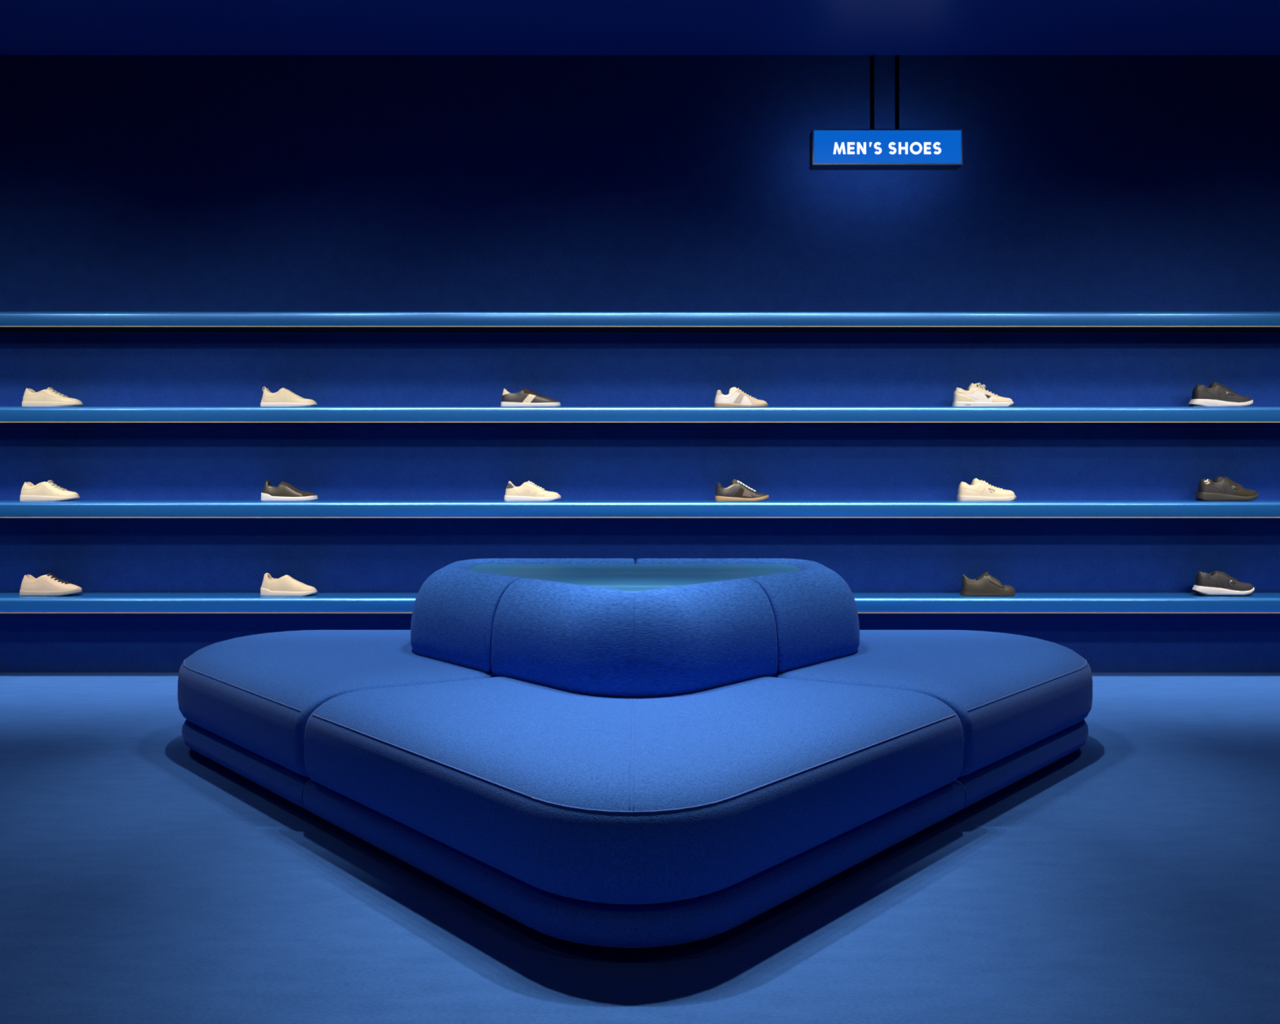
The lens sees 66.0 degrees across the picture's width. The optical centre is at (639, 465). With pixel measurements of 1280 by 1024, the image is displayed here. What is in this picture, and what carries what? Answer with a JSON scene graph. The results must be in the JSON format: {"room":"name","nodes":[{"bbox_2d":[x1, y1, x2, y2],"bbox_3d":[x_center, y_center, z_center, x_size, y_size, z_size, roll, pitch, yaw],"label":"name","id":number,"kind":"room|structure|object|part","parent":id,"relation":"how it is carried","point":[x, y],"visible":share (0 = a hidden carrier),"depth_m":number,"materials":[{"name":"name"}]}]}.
{"room":"shoe store","nodes":[
{"label":"shoe store","id":0,"kind":"room"},
{"bbox_2d":[0,55,1279,672],"bbox_3d":[0.000,-0.680,5.140,10.000,3.700,0.100,0,0,0],"label":"wall","id":1,"kind":"structure","parent":0,"point":[128,183],"depth_m":5.09,"materials":[{"name":"blue paint"}]},
{"bbox_2d":[0,311,1279,333],"bbox_3d":[0.000,-0.725,4.982,9.800,0.080,0.215,0,0,0],"label":"display shelf","id":2,"kind":"object","parent":1,"relation":"attached to","point":[10,322],"visible":1,"depth_m":4.88,"materials":[{"name":"blue"}]},
{"bbox_3d":[0.000,-0.688,4.986,9.800,0.004,0.208,0,0,0],"label":"underside panel","id":3,"kind":"part","parent":2,"relation":"part of","materials":[{"name":"black"}]},
{"bbox_3d":[0.000,-0.688,4.878,9.800,0.005,0.007,0,0,0],"label":"edge trim","id":4,"kind":"part","parent":2,"relation":"part of","materials":[{"name":"blue metal"}]},
{"bbox_2d":[0,406,1279,424],"bbox_3d":[0.000,-0.252,4.982,9.800,0.080,0.215,0,0,0],"label":"display shelf","id":5,"kind":"object","parent":1,"relation":"attached to","point":[8,415],"visible":1,"depth_m":4.88,"materials":[{"name":"blue"}]},
{"bbox_2d":[22,387,83,406],"bbox_3d":[-2.959,-0.343,4.967,0.297,0.100,0.100,0,0,0],"label":"sneaker","id":6,"kind":"object","parent":5,"relation":"on","point":[49,397],"visible":0.98,"depth_m":4.93,"materials":[{"name":"beige leather"}]},
{"bbox_2d":[260,386,317,406],"bbox_3d":[-1.768,-0.345,4.967,0.278,0.105,0.100,0,0,0],"label":"sneaker","id":7,"kind":"object","parent":5,"relation":"on","point":[283,397],"visible":0.92,"depth_m":4.93,"materials":[{"name":"beige rubber"}]},
{"bbox_2d":[501,387,560,406],"bbox_3d":[-0.549,-0.342,4.967,0.299,0.098,0.100,0,0,0],"label":"sneaker","id":8,"kind":"object","parent":5,"relation":"on","point":[525,397],"visible":0.99,"depth_m":4.93,"materials":[{"name":"black leather"}]},
{"bbox_3d":[0.000,-0.215,4.986,9.800,0.004,0.208,0,0,0],"label":"underside panel","id":9,"kind":"part","parent":5,"relation":"part of","materials":[{"name":"blue"}]},
{"bbox_3d":[0.000,-0.214,4.878,9.800,0.005,0.007,0,0,0],"label":"edge trim","id":10,"kind":"part","parent":5,"relation":"part of","materials":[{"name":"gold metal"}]},
{"bbox_2d":[714,386,768,406],"bbox_3d":[0.510,-0.344,4.967,0.270,0.103,0.100,0,0,0],"label":"sneaker","id":11,"kind":"object","parent":5,"relation":"on","point":[735,397],"visible":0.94,"depth_m":4.93,"materials":[{"name":"white leather"}]},
{"bbox_3d":[0.558,-0.326,4.931,0.039,0.043,0.029,0,0,-18],"label":"vamp panel","id":12,"kind":"part","parent":11,"relation":"part of","materials":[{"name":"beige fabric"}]},
{"bbox_2d":[951,382,1014,406],"bbox_3d":[1.728,-0.354,4.967,0.303,0.123,0.101,0,0,0],"label":"sneaker","id":13,"kind":"object","parent":5,"relation":"on","point":[975,396],"visible":0.91,"depth_m":4.93,"materials":[{"name":"white leather"}]},
{"bbox_3d":[1.817,-0.330,4.938,0.113,0.029,0.028,0,0,-7],"label":"toe panel","id":14,"kind":"part","parent":13,"relation":"part of","materials":[{"name":"beige leather"}]},
{"bbox_2d":[1188,382,1253,406],"bbox_3d":[2.928,-0.357,4.967,0.310,0.130,0.102,0,0,0],"label":"sneaker","id":15,"kind":"object","parent":5,"relation":"on","point":[1216,394],"visible":0.96,"depth_m":4.93,"materials":[{"name":"black fabric"}]},
{"bbox_2d":[0,500,1279,518],"bbox_3d":[0.000,0.220,4.982,9.800,0.080,0.215,0,0,0],"label":"display shelf","id":16,"kind":"object","parent":1,"relation":"attached to","point":[8,508],"visible":1,"depth_m":4.88,"materials":[{"name":"blue"}]},
{"bbox_2d":[19,480,79,502],"bbox_3d":[-2.973,0.128,4.967,0.289,0.104,0.100,0,0,0],"label":"sneaker","id":17,"kind":"object","parent":16,"relation":"on","point":[42,491],"visible":1,"depth_m":4.93,"materials":[{"name":"beige leather"}]},
{"bbox_2d":[261,480,318,501],"bbox_3d":[-1.764,0.126,4.967,0.279,0.106,0.100,0,0,0],"label":"sneaker","id":18,"kind":"object","parent":16,"relation":"on","point":[285,491],"visible":1,"depth_m":4.93,"materials":[{"name":"black leather"}]},
{"bbox_2d":[504,480,560,502],"bbox_3d":[-0.540,0.129,4.967,0.284,0.102,0.100,0,0,0],"label":"sneaker","id":19,"kind":"object","parent":16,"relation":"on","point":[527,491],"visible":1,"depth_m":4.93,"materials":[{"name":"beige leather"}]},
{"bbox_3d":[0.000,0.257,4.986,9.800,0.004,0.208,0,0,0],"label":"underside panel","id":20,"kind":"part","parent":16,"relation":"part of","materials":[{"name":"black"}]},
{"bbox_3d":[0.000,0.258,4.878,9.800,0.005,0.007,0,0,0],"label":"edge trim","id":21,"kind":"part","parent":16,"relation":"part of","materials":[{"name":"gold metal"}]},
{"bbox_2d":[715,479,768,502],"bbox_3d":[0.513,0.124,4.967,0.271,0.112,0.100,0,0,0],"label":"sneaker","id":22,"kind":"object","parent":16,"relation":"on","point":[737,491],"visible":1,"depth_m":4.93,"materials":[{"name":"grey leather"}]},
{"bbox_3d":[0.537,0.140,4.930,0.049,0.040,0.009,0,0,7],"label":"panel","id":23,"kind":"part","parent":22,"relation":"part of","materials":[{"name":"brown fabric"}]},
{"bbox_2d":[956,478,1016,502],"bbox_3d":[1.746,0.122,4.967,0.288,0.115,0.100,0,0,0],"label":"sneaker","id":24,"kind":"object","parent":16,"relation":"on","point":[979,491],"visible":1,"depth_m":4.93,"materials":[{"name":"white leather"}]},
{"bbox_2d":[1195,476,1257,501],"bbox_3d":[2.958,0.118,4.967,0.302,0.123,0.102,0,0,0],"label":"sneaker","id":25,"kind":"object","parent":16,"relation":"on","point":[1221,489],"visible":1,"depth_m":4.93,"materials":[{"name":"black leather"}]},
{"bbox_2d":[0,592,1279,613],"bbox_3d":[0.000,0.694,4.982,9.800,0.077,0.215,0,0,0],"label":"display shelf","id":26,"kind":"object","parent":1,"relation":"attached to","point":[10,602],"visible":0.66,"depth_m":4.88,"materials":[{"name":"blue"}]},
{"bbox_2d":[19,573,82,596],"bbox_3d":[-2.966,0.599,4.967,0.301,0.109,0.100,0,0,0],"label":"sneaker","id":27,"kind":"object","parent":26,"relation":"on","point":[48,585],"visible":1,"depth_m":4.93,"materials":[{"name":"beige leather"}]},
{"bbox_2d":[260,573,317,596],"bbox_3d":[-1.767,0.599,4.967,0.278,0.112,0.100,0,0,0],"label":"sneaker","id":28,"kind":"object","parent":26,"relation":"on","point":[286,585],"visible":1,"depth_m":4.93,"materials":[{"name":"beige rubber"}]},
{"bbox_3d":[0.000,0.730,4.878,9.800,0.005,0.007,0,0,0],"label":"edge trim","id":29,"kind":"part","parent":26,"relation":"part of","materials":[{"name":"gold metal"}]},
{"bbox_2d":[960,571,1015,596],"bbox_3d":[1.754,0.594,4.967,0.269,0.121,0.102,0,0,0],"label":"sneaker","id":30,"kind":"object","parent":26,"relation":"on","point":[985,585],"visible":1,"depth_m":4.93,"materials":[{"name":"black leather"}]},
{"bbox_2d":[1191,570,1254,596],"bbox_3d":[2.941,0.593,4.967,0.297,0.124,0.102,0,0,0],"label":"sneaker","id":31,"kind":"object","parent":26,"relation":"on","point":[1216,584],"visible":1,"depth_m":4.93,"materials":[{"name":"black fabric"}]},
{"bbox_2d":[0,672,1279,1023],"bbox_3d":[0.000,1.120,1.245,9.800,0.100,7.690,0,0,0],"label":"floor","id":32,"kind":"structure","parent":0,"point":[1132,877],"depth_m":2.39,"materials":[{"name":"blue carpet"}]},
{"bbox_2d":[177,558,1092,948],"bbox_3d":[-0.018,0.723,3.153,3.486,0.694,2.173,0,0,0],"label":"sofa","id":33,"kind":"object","parent":32,"relation":"on","point":[608,753],"visible":1,"depth_m":2.82,"materials":[{"name":"blue fabric"}]},
{"bbox_2d":[177,630,498,777],"bbox_3d":[-1.041,0.812,3.589,1.440,0.272,1.301,0,0,0],"label":"seat cushion","id":34,"kind":"object","parent":33,"relation":"on","point":[251,698],"depth_m":3.29,"materials":[{"name":"blue fabric"}]},
{"bbox_3d":[-0.431,0.530,3.635,0.820,0.308,0.858,0,0,0],"label":"backrest","id":35,"kind":"part","parent":33,"relation":"part of","materials":[{"name":"blue fabric"}]},
{"bbox_2d":[304,676,963,904],"bbox_3d":[-0.018,0.810,2.918,1.397,0.275,1.397,0,0,45],"label":"seat cushion","id":36,"kind":"object","parent":33,"relation":"on","point":[544,792],"depth_m":2.44,"materials":[{"name":"blue fabric"}]},
{"bbox_3d":[-0.018,0.530,3.209,0.932,0.308,0.716,0,0,0],"label":"backrest","id":37,"kind":"part","parent":33,"relation":"part of","materials":[{"name":"blue fabric"}]},
{"bbox_3d":[0.395,0.530,3.635,0.820,0.308,0.858,0,0,0],"label":"backrest","id":38,"kind":"part","parent":33,"relation":"part of","materials":[{"name":"blue fabric"}]},
{"bbox_2d":[769,630,1092,777],"bbox_3d":[1.005,0.812,3.589,1.440,0.272,1.301,0,0,0],"label":"seat cushion","id":39,"kind":"object","parent":33,"relation":"on","point":[1015,699],"depth_m":3.29,"materials":[{"name":"blue fabric"}]},
{"bbox_2d":[0,0,1279,55],"bbox_3d":[0.000,-1.954,0.975,9.800,0.120,7.150,0,0,0],"label":"ceiling","id":40,"kind":"structure","parent":0,"point":[27,27],"depth_m":4.26,"materials":[{"name":"blue paint"}]},
{"bbox_2d":[809,55,962,170],"bbox_3d":[1.180,-1.932,4.742,0.715,0.996,0.092,0,0,0],"label":"sign","id":41,"kind":"object","parent":40,"relation":"hanging from","point":[872,148],"visible":0.98,"depth_m":4.70,"materials":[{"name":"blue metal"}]},
{"bbox_3d":[1.117,-2.017,4.744,0.021,0.827,0.021,0,0,0],"label":"rod","id":42,"kind":"part","parent":41,"relation":"part of","materials":[{"name":"black metal"}]},
{"bbox_3d":[1.180,-1.519,4.745,0.715,0.169,0.078,0,0,0],"label":"casing","id":43,"kind":"part","parent":41,"relation":"part of","materials":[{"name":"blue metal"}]},
{"bbox_3d":[1.180,-1.519,4.702,0.702,0.156,0.004,0,0,0],"label":"panel","id":44,"kind":"part","parent":41,"relation":"part of","materials":[{"name":"blue plastic"}]},
{"bbox_3d":[1.180,-1.519,4.701,0.715,0.169,0.010,0,0,0],"label":"frame","id":45,"kind":"part","parent":41,"relation":"part of","materials":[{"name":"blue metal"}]},
{"bbox_3d":[1.237,-2.017,4.744,0.021,0.827,0.021,0,0,0],"label":"rod","id":46,"kind":"part","parent":41,"relation":"part of","materials":[{"name":"black metal"}]}
]}

